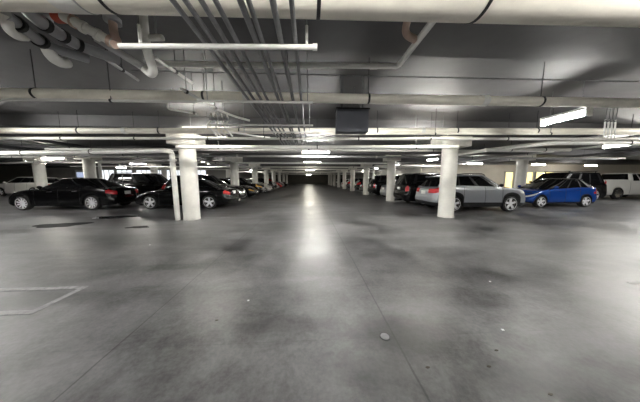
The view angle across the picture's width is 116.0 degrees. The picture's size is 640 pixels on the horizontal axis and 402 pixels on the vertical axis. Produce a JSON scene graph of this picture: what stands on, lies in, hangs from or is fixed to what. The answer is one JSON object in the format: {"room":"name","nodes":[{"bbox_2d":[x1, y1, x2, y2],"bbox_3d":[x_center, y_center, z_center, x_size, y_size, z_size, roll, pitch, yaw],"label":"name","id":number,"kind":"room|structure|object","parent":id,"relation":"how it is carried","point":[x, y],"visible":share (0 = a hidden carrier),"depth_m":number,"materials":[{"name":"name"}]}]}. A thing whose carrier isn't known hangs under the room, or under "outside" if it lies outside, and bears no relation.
{"room":"parking garage","nodes":[
{"label":"parking garage","id":0,"kind":"room"},
{"bbox_2d":[0,166,32,183],"bbox_3d":[-44.157,-2.895,24.706,18.600,3.380,0.200,0,6,-3],"label":"wall","id":1,"kind":"structure","parent":0,"point":[7,173],"depth_m":24.89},
{"bbox_2d":[46,168,226,179],"bbox_3d":[-33.630,-3.262,28.079,40.000,3.380,0.200,0,6,-3],"label":"wall","id":2,"kind":"structure","parent":0,"point":[59,173],"depth_m":27.98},
{"bbox_2d":[75,170,83,177],"bbox_3d":[-33.322,-3.704,27.892,1.500,1.200,0.070,0,6,-3],"label":"wall sign","id":3,"kind":"object","parent":2,"relation":"attached to","point":[78,173],"visible":0.54,"depth_m":27.84,"materials":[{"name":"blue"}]},
{"bbox_2d":[98,170,114,179],"bbox_3d":[-29.928,-3.626,28.095,2.120,1.520,0.098,0,6,-3],"label":"window","id":4,"kind":"structure","parent":2,"relation":"in","point":[106,174],"depth_m":28.08,"materials":[{"name":"grey"}]},
{"bbox_2d":[98,159,176,178],"bbox_3d":[-10.440,-1.641,11.358,5.565,1.370,0.140,1,6,12],"label":"vent pipe","id":5,"kind":"object","parent":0,"point":[148,160],"visible":0.91,"depth_m":11.40,"materials":[{"name":"metal"}]},
{"bbox_2d":[226,168,271,178],"bbox_3d":[-14.816,-5.322,47.047,0.300,3.380,35.800,0,6,-3],"label":"wall","id":6,"kind":"structure","parent":0,"point":[246,175],"depth_m":38.62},
{"bbox_2d":[276,175,342,183],"bbox_3d":[-3.942,-7.340,65.624,23.500,3.380,0.300,0,6,-3],"label":"wall","id":7,"kind":"structure","parent":0,"point":[292,179],"depth_m":65.50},
{"bbox_2d":[0,184,639,401],"bbox_3d":[-9.643,-1.578,29.157,88.000,0.200,73.300,0,6,-3],"label":"floor","id":8,"kind":"structure","parent":0,"point":[322,270],"depth_m":2.38,"materials":[{"name":"concrete"}]},
{"bbox_2d":[0,177,58,195],"bbox_3d":[-26.670,-1.375,18.387,4.635,1.722,2.273,0,6,-3],"label":"suv","id":9,"kind":"object","parent":8,"relation":"on","point":[17,184],"visible":0.45,"depth_m":17.54,"materials":[{"name":"white"}]},
{"bbox_2d":[23,158,51,188],"bbox_3d":[-19.358,-1.548,13.855,0.950,3.046,0.720,0,6,-3],"label":"concrete column","id":10,"kind":"structure","parent":8,"relation":"on","point":[39,169],"depth_m":13.64,"materials":[{"name":"white paint"}]},
{"bbox_2d":[0,286,87,314],"bbox_3d":[-3.985,1.220,2.452,1.575,0.004,0.585,0,6,-3],"label":"stall marking","id":11,"kind":"object","parent":8,"relation":"on","point":[78,288],"visible":1,"depth_m":2.65,"materials":[{"name":"white paint"}]},
{"bbox_2d":[32,222,93,227],"bbox_3d":[-8.460,0.780,6.507,1.480,0.002,0.794,0,6,-3],"label":"puddle","id":12,"kind":"object","parent":8,"relation":"on","point":[77,223],"visible":1,"depth_m":6.43,"materials":[{"name":"black"}]},
{"bbox_2d":[8,178,138,209],"bbox_3d":[-12.580,-0.431,10.419,4.982,1.566,2.293,0,6,-3],"label":"sedan","id":13,"kind":"object","parent":8,"relation":"on","point":[94,193],"visible":0.98,"depth_m":9.62,"materials":[{"name":"black"}]},
{"bbox_2d":[105,189,116,193],"bbox_3d":[-10.230,-0.452,9.820,0.098,0.265,0.436,3,7,22],"label":"tail light","id":14,"kind":"object","parent":13,"relation":"attached to","point":[107,191],"depth_m":9.78,"materials":[{"name":"red"}]},
{"bbox_2d":[73,158,101,177],"bbox_3d":[-14.482,-1.416,12.632,0.950,3.046,0.720,0,6,-3],"label":"concrete column","id":15,"kind":"structure","parent":8,"relation":"on","point":[88,164],"depth_m":12.37,"materials":[{"name":"white paint"}]},
{"bbox_2d":[92,215,138,218],"bbox_3d":[-8.067,0.632,7.875,1.659,0.002,0.752,0,6,-3],"label":"puddle","id":16,"kind":"object","parent":8,"relation":"on","point":[121,216],"visible":0.96,"depth_m":7.99,"materials":[{"name":"grey"}]},
{"bbox_2d":[108,172,167,194],"bbox_3d":[-12.870,-1.150,15.182,5.186,1.967,2.419,0,6,-3],"label":"suv","id":17,"kind":"object","parent":8,"relation":"on","point":[144,182],"visible":0.44,"depth_m":14.26,"materials":[{"name":"black"}]},
{"bbox_2d":[145,164,160,172],"bbox_3d":[-15.960,-2.142,19.321,0.950,3.046,0.720,0,6,-3],"label":"concrete column","id":18,"kind":"structure","parent":8,"relation":"on","point":[152,169],"depth_m":18.99,"materials":[{"name":"white paint"}]},
{"bbox_2d":[157,167,169,178],"bbox_3d":[-18.680,-2.656,24.049,0.950,3.046,0.720,0,6,-3],"label":"concrete column","id":19,"kind":"structure","parent":8,"relation":"on","point":[163,169],"depth_m":23.74,"materials":[{"name":"white paint"}]},
{"bbox_2d":[166,134,205,220],"bbox_3d":[-4.779,-0.838,7.317,0.950,3.046,0.720,0,6,-3],"label":"concrete column","id":20,"kind":"structure","parent":8,"relation":"on","point":[190,199],"depth_m":7.12,"materials":[{"name":"white paint"}]},
{"bbox_2d":[135,179,238,208],"bbox_3d":[-6.969,-0.435,10.736,4.782,1.506,2.230,0,6,-3],"label":"coupe","id":21,"kind":"object","parent":8,"relation":"on","point":[211,194],"visible":0.76,"depth_m":9.96,"materials":[{"name":"black"}]},
{"bbox_2d":[162,175,245,197],"bbox_3d":[-7.221,-0.782,12.695,4.635,1.772,2.273,0,6,-3],"label":"sedan","id":22,"kind":"object","parent":8,"relation":"on","point":[241,191],"visible":0.23,"depth_m":12.19,"materials":[{"name":"black"}]},
{"bbox_2d":[225,157,242,199],"bbox_3d":[-5.943,-1.559,13.953,0.950,3.046,0.720,0,6,-3],"label":"concrete column","id":23,"kind":"structure","parent":8,"relation":"on","point":[234,168],"depth_m":13.68,"materials":[{"name":"white paint"}]},
{"bbox_2d":[219,178,258,198],"bbox_3d":[-7.499,-1.024,15.880,4.982,1.566,2.293,0,6,-3],"label":"sedan","id":24,"kind":"object","parent":8,"relation":"on","point":[250,191],"visible":0.32,"depth_m":15.27,"materials":[{"name":"black"}]},
{"bbox_2d":[227,177,264,195],"bbox_3d":[-7.502,-1.361,18.584,4.635,1.652,2.273,0,6,-3],"label":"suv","id":25,"kind":"object","parent":8,"relation":"on","point":[260,187],"visible":0.35,"depth_m":17.85,"materials":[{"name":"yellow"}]},
{"bbox_2d":[249,164,259,182],"bbox_3d":[-6.480,-2.210,19.948,0.950,3.046,0.720,0,6,-3],"label":"concrete column","id":26,"kind":"structure","parent":8,"relation":"on","point":[254,170],"depth_m":19.68,"materials":[{"name":"white paint"}]},
{"bbox_2d":[247,179,272,192],"bbox_3d":[-7.352,-1.696,22.160,4.081,1.546,2.101,0,6,-3],"label":"hatchback","id":27,"kind":"object","parent":8,"relation":"on","point":[268,188],"visible":0.32,"depth_m":21.56,"materials":[{"name":"silver"}]},
{"bbox_2d":[249,178,277,187],"bbox_3d":[-8.286,-2.392,28.076,4.635,1.652,2.273,0,6,-3],"label":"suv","id":28,"kind":"object","parent":8,"relation":"on","point":[274,184],"visible":0.2,"depth_m":27.33,"materials":[{"name":"black"}]},
{"bbox_2d":[262,168,269,183],"bbox_3d":[-6.843,-2.814,25.503,0.950,3.046,0.720,0,6,-3],"label":"concrete column","id":29,"kind":"structure","parent":8,"relation":"on","point":[266,178],"depth_m":25.24,"materials":[{"name":"white paint"}]},
{"bbox_2d":[341,170,347,188],"bbox_3d":[3.768,-3.406,30.952,0.950,3.046,0.720,0,6,-3],"label":"concrete column","id":30,"kind":"structure","parent":8,"relation":"on","point":[344,171],"depth_m":30.72,"materials":[{"name":"white paint"}]},
{"bbox_2d":[348,166,356,190],"bbox_3d":[4.093,-2.777,25.165,0.950,3.046,0.720,0,6,-3],"label":"concrete column","id":31,"kind":"structure","parent":8,"relation":"on","point":[352,172],"depth_m":24.96,"materials":[{"name":"white paint"}]},
{"bbox_2d":[354,178,370,189],"bbox_3d":[6.431,-1.921,23.739,4.635,1.652,2.273,0,6,-3],"label":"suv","id":32,"kind":"object","parent":8,"relation":"on","point":[360,181],"visible":0.16,"depth_m":22.93,"materials":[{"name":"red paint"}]},
{"bbox_2d":[361,164,372,194],"bbox_3d":[4.468,-2.149,19.381,0.950,3.046,0.720,0,6,-3],"label":"concrete column","id":33,"kind":"structure","parent":8,"relation":"on","point":[365,170],"depth_m":19.17,"materials":[{"name":"white paint"}]},
{"bbox_2d":[368,175,400,196],"bbox_3d":[6.964,-1.385,17.809,5.186,1.867,2.419,0,6,-3],"label":"suv","id":34,"kind":"object","parent":8,"relation":"on","point":[374,186],"visible":0.28,"depth_m":16.88,"materials":[{"name":"black paint"}]},
{"bbox_2d":[379,332,389,340],"bbox_3d":[0.614,1.279,1.891,0.100,0.008,0.100,0,6,-3],"label":"floor drain","id":35,"kind":"object","parent":8,"relation":"on","point":[384,336],"visible":1,"depth_m":1.88,"materials":[{"name":"metal"}]},
{"bbox_2d":[380,181,401,199],"bbox_3d":[7.209,-0.956,15.253,4.982,1.566,2.293,0,6,-3],"label":"sedan","id":36,"kind":"object","parent":8,"relation":"on","point":[383,187],"visible":0.06,"depth_m":15.07,"materials":[{"name":"silver"}]},
{"bbox_2d":[383,155,400,200],"bbox_3d":[4.824,-1.520,13.596,0.950,3.046,0.720,0,6,-3],"label":"concrete column","id":37,"kind":"structure","parent":8,"relation":"on","point":[391,162],"depth_m":13.37,"materials":[{"name":"white paint"}]},
{"bbox_2d":[393,172,438,204],"bbox_3d":[7.324,-0.787,12.303,5.186,1.867,2.419,0,6,-3],"label":"suv","id":38,"kind":"object","parent":8,"relation":"on","point":[405,188],"visible":0.38,"depth_m":11.41,"materials":[{"name":"black"}]},
{"bbox_2d":[431,136,472,217],"bbox_3d":[4.990,-0.890,7.790,1.120,3.046,0.720,0,6,-3],"label":"concrete column","id":39,"kind":"structure","parent":8,"relation":"on","point":[449,157],"depth_m":7.59,"materials":[{"name":"white paint"}]},
{"bbox_2d":[415,173,525,211],"bbox_3d":[7.300,-0.469,9.888,4.635,1.757,2.273,0,6,-3],"label":"suv","id":40,"kind":"object","parent":8,"relation":"on","point":[472,189],"visible":0.83,"depth_m":9.07,"materials":[{"name":"silver"}]},
{"bbox_2d":[428,188,438,192],"bbox_3d":[5.237,-0.509,9.085,0.231,0.314,0.653,-5,8,-39],"label":"tail light","id":41,"kind":"object","parent":40,"relation":"attached to","point":[430,190],"depth_m":9.07,"materials":[{"name":"red"}]},
{"bbox_2d":[510,154,535,187],"bbox_3d":[13.230,-1.475,13.177,0.950,3.046,0.720,0,6,-3],"label":"concrete column","id":42,"kind":"structure","parent":8,"relation":"on","point":[522,164],"depth_m":12.95,"materials":[{"name":"white paint"}]},
{"bbox_2d":[517,178,596,206],"bbox_3d":[12.908,-0.521,11.338,4.081,1.546,2.101,0,6,-3],"label":"hatchback","id":43,"kind":"object","parent":8,"relation":"on","point":[540,192],"visible":0.87,"depth_m":10.61,"materials":[{"name":"blue"}]},
{"bbox_2d":[513,171,606,198],"bbox_3d":[16.928,-1.091,14.271,5.186,2.047,2.419,0,6,-3],"label":"suv","id":44,"kind":"object","parent":8,"relation":"on","point":[595,179],"visible":0.23,"depth_m":13.49,"materials":[{"name":"black"}]},
{"bbox_2d":[601,173,639,198],"bbox_3d":[23.886,-1.235,15.918,5.870,1.977,2.360,0,6,-3],"label":"pickup truck","id":45,"kind":"object","parent":8,"relation":"on","point":[619,185],"visible":0.68,"depth_m":14.93,"materials":[{"name":"white"}]},
{"bbox_2d":[0,42,639,159],"bbox_3d":[-9.643,-5.137,28.771,88.000,0.200,73.300,0,6,-3],"label":"ceiling","id":46,"kind":"structure","parent":0,"point":[16,71],"depth_m":4.03,"materials":[{"name":"concrete"}]},
{"bbox_2d":[3,140,155,158],"bbox_3d":[-11.919,-2.812,10.509,0.116,0.478,11.200,0,6,-3],"label":"pipe","id":47,"kind":"object","parent":46,"relation":"hanging from","point":[19,141],"visible":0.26,"depth_m":8.44,"materials":[{"name":"metal"}]},
{"bbox_2d":[0,134,178,160],"bbox_3d":[-10.879,-2.922,11.614,0.136,0.498,13.100,0,6,-3],"label":"pipe","id":48,"kind":"object","parent":46,"relation":"hanging from","point":[1,135],"visible":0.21,"depth_m":8.06,"materials":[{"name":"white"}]},
{"bbox_2d":[0,144,178,165],"bbox_3d":[-14.260,-3.050,12.971,0.176,0.538,16.000,0,6,-3],"label":"pipe","id":49,"kind":"object","parent":46,"relation":"hanging from","point":[1,145],"visible":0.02,"depth_m":9.54,"materials":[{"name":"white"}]},
{"bbox_2d":[0,135,180,219],"bbox_3d":[-12.314,-1.034,7.584,14.457,3.382,0.502,1,6,5],"label":"drain pipe","id":50,"kind":"object","parent":46,"relation":"hanging from","point":[170,152],"visible":1,"depth_m":7.06,"materials":[{"name":"metal"}]},
{"bbox_2d":[0,49,197,102],"bbox_3d":[-5.030,-1.848,2.901,6.301,0.753,0.056,0,6,-2],"label":"pipe","id":51,"kind":"object","parent":46,"relation":"hanging from","point":[110,100],"visible":0.95,"depth_m":2.99,"materials":[{"name":"metal"}]},
{"bbox_2d":[0,150,200,157],"bbox_3d":[-13.655,-2.763,11.122,14.023,0.708,0.096,0,6,0],"label":"pipe","id":52,"kind":"object","parent":46,"relation":"hanging from","point":[11,150],"visible":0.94,"depth_m":11.13,"materials":[{"name":"metal"}]},
{"bbox_2d":[105,48,139,80],"bbox_3d":[-2.600,-1.944,2.604,0.052,0.498,0.606,-1,6,-11],"label":"pipe","id":53,"kind":"object","parent":46,"relation":"hanging from","point":[121,69],"visible":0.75,"depth_m":2.62,"materials":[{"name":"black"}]},
{"bbox_2d":[154,49,192,83],"bbox_3d":[-1.932,-1.948,2.652,0.056,0.500,0.664,0,6,2],"label":"pipe","id":54,"kind":"object","parent":46,"relation":"hanging from","point":[175,71],"visible":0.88,"depth_m":2.65,"materials":[{"name":"metal"}]},
{"bbox_2d":[167,73,196,114],"bbox_3d":[-2.429,-1.927,3.494,0.438,0.724,0.096,-5,8,-36],"label":"pipe","id":55,"kind":"object","parent":46,"relation":"hanging from","point":[168,104],"visible":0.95,"depth_m":3.55,"materials":[{"name":"metal"}]},
{"bbox_2d":[0,163,402,166],"bbox_3d":[-9.384,-4.375,24.203,87.800,0.330,1.960,0,6,-3],"label":"ceiling beam","id":56,"kind":"structure","parent":46,"relation":"attached to","point":[16,164],"depth_m":23.03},
{"bbox_2d":[180,49,249,121],"bbox_3d":[-1.702,-1.878,3.302,0.195,0.780,1.302,3,7,23],"label":"pipe","id":57,"kind":"object","parent":46,"relation":"hanging from","point":[185,91],"visible":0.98,"depth_m":3.21,"materials":[{"name":"metal"}]},
{"bbox_2d":[45,166,384,168],"bbox_3d":[-9.710,-5.003,29.990,87.800,0.330,1.960,0,6,-3],"label":"ceiling beam","id":58,"kind":"structure","parent":46,"relation":"attached to","point":[45,166],"depth_m":29.32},
{"bbox_2d":[239,171,379,172],"bbox_3d":[-1.730,-4.635,30.630,22.008,0.540,0.181,0,6,-2],"label":"pipe","id":59,"kind":"object","parent":58,"relation":"hanging from","point":[239,171],"visible":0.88,"depth_m":30.61,"materials":[{"name":"metal"}]},
{"bbox_2d":[207,81,232,136],"bbox_3d":[-1.994,-1.806,3.955,0.510,1.064,0.159,0,6,-3],"label":"cluster","id":60,"kind":"object","parent":46,"relation":"hanging from","point":[221,118],"visible":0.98,"depth_m":3.96,"materials":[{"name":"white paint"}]},
{"bbox_2d":[54,158,386,163],"bbox_3d":[-7.305,-3.013,13.971,25.004,0.828,0.136,0,6,-2],"label":"pipe","id":61,"kind":"object","parent":46,"relation":"hanging from","point":[215,158],"visible":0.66,"depth_m":14.07,"materials":[{"name":"metal"}]},
{"bbox_2d":[229,115,269,137],"bbox_3d":[-1.446,-1.886,4.368,0.281,0.993,1.060,5,8,36],"label":"pipe","id":62,"kind":"object","parent":46,"relation":"hanging from","point":[263,115],"visible":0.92,"depth_m":4.25,"materials":[{"name":"metal"}]},
{"bbox_2d":[197,50,312,103],"bbox_3d":[-0.950,-1.839,2.925,1.690,0.774,0.036,0,6,-2],"label":"bar","id":63,"kind":"object","parent":46,"relation":"hanging from","point":[207,100],"visible":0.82,"depth_m":2.95,"materials":[{"name":"white paint"}]},
{"bbox_2d":[182,0,284,143],"bbox_3d":[-0.962,-1.470,2.557,0.037,0.035,8.500,0,6,-3],"label":"conduit","id":64,"kind":"object","parent":63,"relation":"on","point":[187,3],"visible":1,"depth_m":1.84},
{"bbox_2d":[198,0,287,143],"bbox_3d":[-0.857,-1.470,2.563,0.037,0.035,8.500,0,6,-3],"label":"conduit","id":65,"kind":"object","parent":63,"relation":"on","point":[205,7],"visible":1,"depth_m":1.84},
{"bbox_2d":[70,164,440,167],"bbox_3d":[-4.998,-3.364,17.488,32.003,0.888,0.116,0,6,-2],"label":"pipe","id":66,"kind":"object","parent":46,"relation":"hanging from","point":[353,164],"visible":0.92,"depth_m":17.54,"materials":[{"name":"metal"}]},
{"bbox_2d":[209,87,312,125],"bbox_3d":[-1.247,-1.978,4.208,2.202,0.776,0.038,0,6,-1],"label":"bar","id":67,"kind":"object","parent":46,"relation":"hanging from","point":[213,87],"visible":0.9,"depth_m":4.23,"materials":[{"name":"white paint"}]},
{"bbox_2d":[237,0,295,144],"bbox_3d":[-0.598,-1.472,2.577,0.046,0.044,8.500,0,6,-3],"label":"conduit","id":68,"kind":"object","parent":67,"relation":"on","point":[241,3],"visible":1,"depth_m":1.84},
{"bbox_2d":[238,107,312,132],"bbox_3d":[-1.083,-2.049,4.839,1.801,0.770,0.032,0,6,-1],"label":"bar","id":69,"kind":"object","parent":46,"relation":"hanging from","point":[243,107],"visible":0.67,"depth_m":4.87,"materials":[{"name":"white paint"}]},
{"bbox_2d":[155,22,434,68],"bbox_3d":[-0.462,-1.936,2.503,3.321,0.491,0.795,1,6,13],"label":"pipe","id":70,"kind":"object","parent":46,"relation":"hanging from","point":[194,64],"visible":0.79,"depth_m":2.53,"materials":[{"name":"metal"}]},
{"bbox_2d":[44,141,553,151],"bbox_3d":[-0.497,-2.502,8.667,22.008,0.698,0.116,0,6,-2],"label":"pipe","id":71,"kind":"object","parent":46,"relation":"hanging from","point":[173,149],"visible":0.67,"depth_m":8.67,"materials":[{"name":"metal"}]},
{"bbox_2d":[198,164,404,169],"bbox_3d":[-2.781,-3.933,22.588,25.008,0.859,0.158,0,6,-2],"label":"pipe","id":72,"kind":"object","parent":46,"relation":"hanging from","point":[350,164],"visible":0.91,"depth_m":22.59,"materials":[{"name":"metal"}]},
{"bbox_2d":[242,170,372,170],"bbox_3d":[-10.035,-5.632,35.777,87.800,0.330,1.960,0,6,-3],"label":"ceiling beam","id":73,"kind":"structure","parent":46,"relation":"attached to","point":[242,170],"depth_m":36.00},
{"bbox_2d":[262,174,355,174],"bbox_3d":[-2.624,-6.549,46.491,22.000,0.820,0.181,0,6,-3],"label":"pipe","id":74,"kind":"object","parent":46,"relation":"hanging from","point":[262,174],"visible":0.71,"depth_m":46.50,"materials":[{"name":"metal"}]},
{"bbox_2d":[268,172,356,172],"bbox_3d":[-10.686,-6.889,47.351,87.800,0.330,1.960,0,6,-3],"label":"ceiling beam","id":75,"kind":"structure","parent":46,"relation":"attached to","point":[268,172],"depth_m":46.85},
{"bbox_2d":[175,118,458,148],"bbox_3d":[-0.088,-2.123,6.318,8.965,0.943,0.126,0,6,0],"label":"pipe","id":76,"kind":"object","parent":46,"relation":"hanging from","point":[218,146],"visible":0.95,"depth_m":6.32,"materials":[{"name":"metal"}]},
{"bbox_2d":[0,12,639,63],"bbox_3d":[-8.082,-1.860,1.056,87.800,0.330,1.960,0,6,-3],"label":"ceiling beam","id":77,"kind":"structure","parent":46,"relation":"attached to","point":[454,40],"depth_m":2.21,"materials":[{"name":"concrete"}]},
{"bbox_2d":[0,12,120,67],"bbox_3d":[-2.535,-1.592,1.968,0.512,0.399,0.762,0,6,-3],"label":"drain manifold","id":78,"kind":"object","parent":77,"relation":"attached to","point":[16,27],"visible":0.93,"depth_m":1.90,"materials":[{"name":"grey plastic"}]},
{"bbox_2d":[49,13,121,48],"bbox_3d":[-2.085,-1.567,1.808,0.603,0.414,0.207,0,6,-3],"label":"water manifold","id":79,"kind":"object","parent":77,"relation":"attached to","point":[114,22],"visible":0.88,"depth_m":1.78,"materials":[{"name":"white paint"}]},
{"bbox_2d":[94,15,164,77],"bbox_3d":[-1.813,-1.551,2.011,0.689,0.490,0.297,0,6,3],"label":"drain","id":80,"kind":"object","parent":77,"relation":"attached to","point":[151,70],"visible":0.89,"depth_m":1.97,"materials":[{"name":"white paint"}]},
{"bbox_2d":[117,15,316,50],"bbox_3d":[-0.875,-1.535,1.705,1.703,0.456,0.054,0,6,-1],"label":"bar","id":81,"kind":"object","parent":77,"relation":"hanging from","point":[190,46],"visible":1,"depth_m":1.71,"materials":[{"name":"white paint"}]},
{"bbox_2d":[169,0,282,144],"bbox_3d":[-1.047,-1.469,2.552,0.037,0.035,8.500,0,6,-3],"label":"conduit","id":82,"kind":"object","parent":81,"relation":"on","point":[175,4],"visible":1,"depth_m":1.85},
{"bbox_2d":[212,0,290,144],"bbox_3d":[-0.763,-1.471,2.568,0.037,0.035,8.500,0,6,-3],"label":"conduit","id":83,"kind":"object","parent":81,"relation":"on","point":[216,2],"visible":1,"depth_m":1.85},
{"bbox_2d":[246,0,297,144],"bbox_3d":[-0.543,-1.472,2.580,0.037,0.035,8.500,0,6,-3],"label":"conduit","id":84,"kind":"object","parent":81,"relation":"on","point":[249,2],"visible":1,"depth_m":1.85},
{"bbox_2d":[269,0,302,144],"bbox_3d":[-0.383,-1.473,2.589,0.046,0.044,8.500,0,6,-3],"label":"conduit","id":85,"kind":"object","parent":81,"relation":"on","point":[273,3],"visible":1,"depth_m":1.83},
{"bbox_2d":[289,0,305,144],"bbox_3d":[-0.258,-1.474,2.596,0.037,0.035,8.500,0,6,-3],"label":"conduit","id":86,"kind":"object","parent":81,"relation":"on","point":[291,2],"visible":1,"depth_m":1.84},
{"bbox_2d":[0,0,639,27],"bbox_3d":[-0.191,-1.558,1.467,8.203,0.340,0.341,0,6,-2],"label":"insulated main","id":87,"kind":"object","parent":77,"relation":"attached to","point":[595,13],"visible":0.97,"depth_m":1.46,"materials":[{"name":"white"}]},
{"bbox_2d":[402,22,416,43],"bbox_3d":[0.890,-1.733,1.997,0.131,0.184,0.301,4,8,35],"label":"copper elbow","id":88,"kind":"object","parent":77,"relation":"attached to","point":[409,36],"visible":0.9,"depth_m":2.02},
{"bbox_2d":[0,113,639,142],"bbox_3d":[-8.408,-2.489,6.843,87.800,0.330,1.960,0,6,-3],"label":"ceiling beam","id":89,"kind":"structure","parent":46,"relation":"attached to","point":[6,120],"depth_m":6.33,"materials":[{"name":"concrete"}]},
{"bbox_2d":[484,135,571,151],"bbox_3d":[7.263,-2.029,6.963,3.101,0.610,0.126,0,6,-2],"label":"pipe","id":90,"kind":"object","parent":89,"relation":"hanging from","point":[485,149],"visible":0.73,"depth_m":6.95,"materials":[{"name":"metal"}]},
{"bbox_2d":[601,145,626,148],"bbox_3d":[11.491,-2.218,7.457,0.140,0.340,1.260,0,6,-3],"label":"fluorescent light","id":91,"kind":"object","parent":89,"relation":"hanging from","point":[603,146],"visible":0.44,"depth_m":7.88,"materials":[{"name":"white paint"}]},
{"bbox_2d":[0,49,639,107],"bbox_3d":[-0.186,-1.899,3.138,24.004,0.701,0.163,0,6,-2],"label":"insulated main","id":92,"kind":"object","parent":46,"relation":"hanging from","point":[342,98],"visible":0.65,"depth_m":3.13,"materials":[{"name":"white"}]},
{"bbox_2d":[0,110,639,133],"bbox_3d":[-0.324,-2.196,5.587,32.044,0.640,0.181,0,6,0],"label":"pipe","id":93,"kind":"object","parent":46,"relation":"hanging from","point":[123,130],"visible":0.82,"depth_m":5.55,"materials":[{"name":"white"}]},
{"bbox_2d":[0,145,639,158],"bbox_3d":[-8.733,-3.117,12.630,87.800,0.330,1.960,0,6,-3],"label":"ceiling beam","id":94,"kind":"structure","parent":46,"relation":"attached to","point":[628,155],"depth_m":12.75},
{"bbox_2d":[0,160,76,163],"bbox_3d":[-19.233,-2.616,12.386,11.429,0.613,0.126,1,6,12],"label":"pipe","id":95,"kind":"object","parent":94,"relation":"hanging from","point":[34,161],"visible":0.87,"depth_m":11.77,"materials":[{"name":"metal"}]},
{"bbox_2d":[0,112,639,140],"bbox_3d":[-0.331,-2.139,5.723,32.038,0.783,0.096,0,6,0],"label":"pipe","id":96,"kind":"object","parent":46,"relation":"hanging from","point":[507,138],"visible":0.94,"depth_m":5.73,"materials":[{"name":"metal"}]},
{"bbox_2d":[0,157,639,164],"bbox_3d":[-9.059,-3.746,18.417,87.800,0.330,1.960,0,6,-3],"label":"ceiling beam","id":97,"kind":"structure","parent":46,"relation":"attached to","point":[207,159],"depth_m":18.22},
{"bbox_2d":[38,143,618,159],"bbox_3d":[-0.592,-2.640,10.359,36.005,0.788,0.136,0,6,-4],"label":"pipe","id":98,"kind":"object","parent":46,"relation":"hanging from","point":[166,155],"visible":0.88,"depth_m":10.45,"materials":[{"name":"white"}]},
{"bbox_2d":[334,74,369,133],"bbox_3d":[0.593,-1.798,3.727,0.620,1.030,0.240,0,6,-3],"label":"box","id":99,"kind":"object","parent":46,"relation":"hanging from","point":[349,118],"visible":0.93,"depth_m":3.65,"materials":[{"name":"black plastic"}]},
{"bbox_2d":[130,70,639,81],"bbox_3d":[3.131,-1.788,2.944,11.401,0.014,0.014,0,6,-2],"label":"cable","id":100,"kind":"object","parent":46,"relation":"hanging from","point":[130,70],"visible":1,"depth_m":2.86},
{"bbox_2d":[396,163,515,164],"bbox_3d":[-0.927,-3.352,16.308,36.000,0.658,0.116,0,6,-3],"label":"pipe","id":101,"kind":"object","parent":46,"relation":"hanging from","point":[396,163],"visible":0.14,"depth_m":17.07,"materials":[{"name":"black"}]},
{"bbox_2d":[320,108,639,134],"bbox_3d":[7.849,-2.144,5.412,15.724,0.706,0.072,0,6,0],"label":"pipe","id":102,"kind":"object","parent":46,"relation":"hanging from","point":[435,133],"visible":0.91,"depth_m":5.43,"materials":[{"name":"white"}]},
{"bbox_2d":[414,135,598,162],"bbox_3d":[8.921,-2.997,12.165,0.116,0.468,12.200,0,6,-3],"label":"pipe","id":103,"kind":"object","parent":46,"relation":"hanging from","point":[580,136],"visible":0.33,"depth_m":7.22,"materials":[{"name":"black"}]},
{"bbox_2d":[458,145,608,162],"bbox_3d":[12.465,-3.116,13.258,0.116,0.468,12.400,0,6,-3],"label":"pipe","id":104,"kind":"object","parent":46,"relation":"hanging from","point":[597,146],"visible":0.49,"depth_m":11.44,"materials":[{"name":"black"}]},
{"bbox_2d":[458,152,625,158],"bbox_3d":[6.830,-2.889,11.958,25.000,0.638,0.116,0,6,-3],"label":"pipe","id":105,"kind":"object","parent":46,"relation":"hanging from","point":[532,152],"visible":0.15,"depth_m":12.51,"materials":[{"name":"black"}]},
{"bbox_2d":[458,114,639,155],"bbox_3d":[9.726,-2.151,6.360,9.616,0.898,2.852,2,7,21],"label":"pipe","id":106,"kind":"object","parent":46,"relation":"hanging from","point":[557,142],"visible":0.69,"depth_m":5.93,"materials":[{"name":"metal"}]},
{"bbox_2d":[540,81,593,126],"bbox_3d":[5.096,-2.010,4.148,0.140,0.700,0.780,0,6,-3],"label":"fluorescent light","id":107,"kind":"object","parent":46,"relation":"hanging from","point":[584,111],"visible":0.88,"depth_m":4.09,"materials":[{"name":"white paint"}]},
{"bbox_2d":[494,149,639,162],"bbox_3d":[16.253,-3.145,13.569,0.116,0.478,12.200,0,6,-3],"label":"pipe","id":108,"kind":"object","parent":46,"relation":"hanging from","point":[584,149],"visible":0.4,"depth_m":11.85,"materials":[{"name":"black"}]},
{"bbox_2d":[346,164,420,177],"bbox_3d":[9.226,-4.926,43.405,0.300,3.380,45.800,0,6,-3],"label":"wall","id":109,"kind":"structure","parent":0,"point":[407,170],"depth_m":25.65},
{"bbox_2d":[372,165,440,178],"bbox_3d":[6.671,-2.130,14.678,5.631,1.025,0.150,0,6,-1],"label":"vent pipe","id":110,"kind":"object","parent":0,"point":[374,166],"visible":0.92,"depth_m":14.57,"materials":[{"name":"metal"}]},
{"bbox_2d":[420,164,639,186],"bbox_3d":[22.591,-2.519,21.247,24.500,3.380,0.200,0,6,-3],"label":"wall","id":111,"kind":"structure","parent":0,"point":[495,173],"depth_m":21.03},
{"bbox_2d":[503,171,513,187],"bbox_3d":[19.754,-1.948,20.987,0.960,2.300,0.118,0,6,-3],"label":"door","id":112,"kind":"structure","parent":111,"relation":"in","point":[508,175],"depth_m":20.94,"materials":[{"name":"yellow"}]},
{"bbox_2d":[526,171,533,182],"bbox_3d":[22.026,-1.962,21.113,0.810,2.300,0.118,0,6,-3],"label":"door","id":113,"kind":"structure","parent":111,"relation":"in","point":[530,174],"depth_m":21.04,"materials":[{"name":"yellow"}]},
{"bbox_2d":[534,171,554,179],"bbox_3d":[23.748,-1.972,21.209,2.160,2.300,0.118,0,6,-3],"label":"door","id":114,"kind":"structure","parent":111,"relation":"in","point":[537,173],"depth_m":21.07,"materials":[{"name":"yellow"}]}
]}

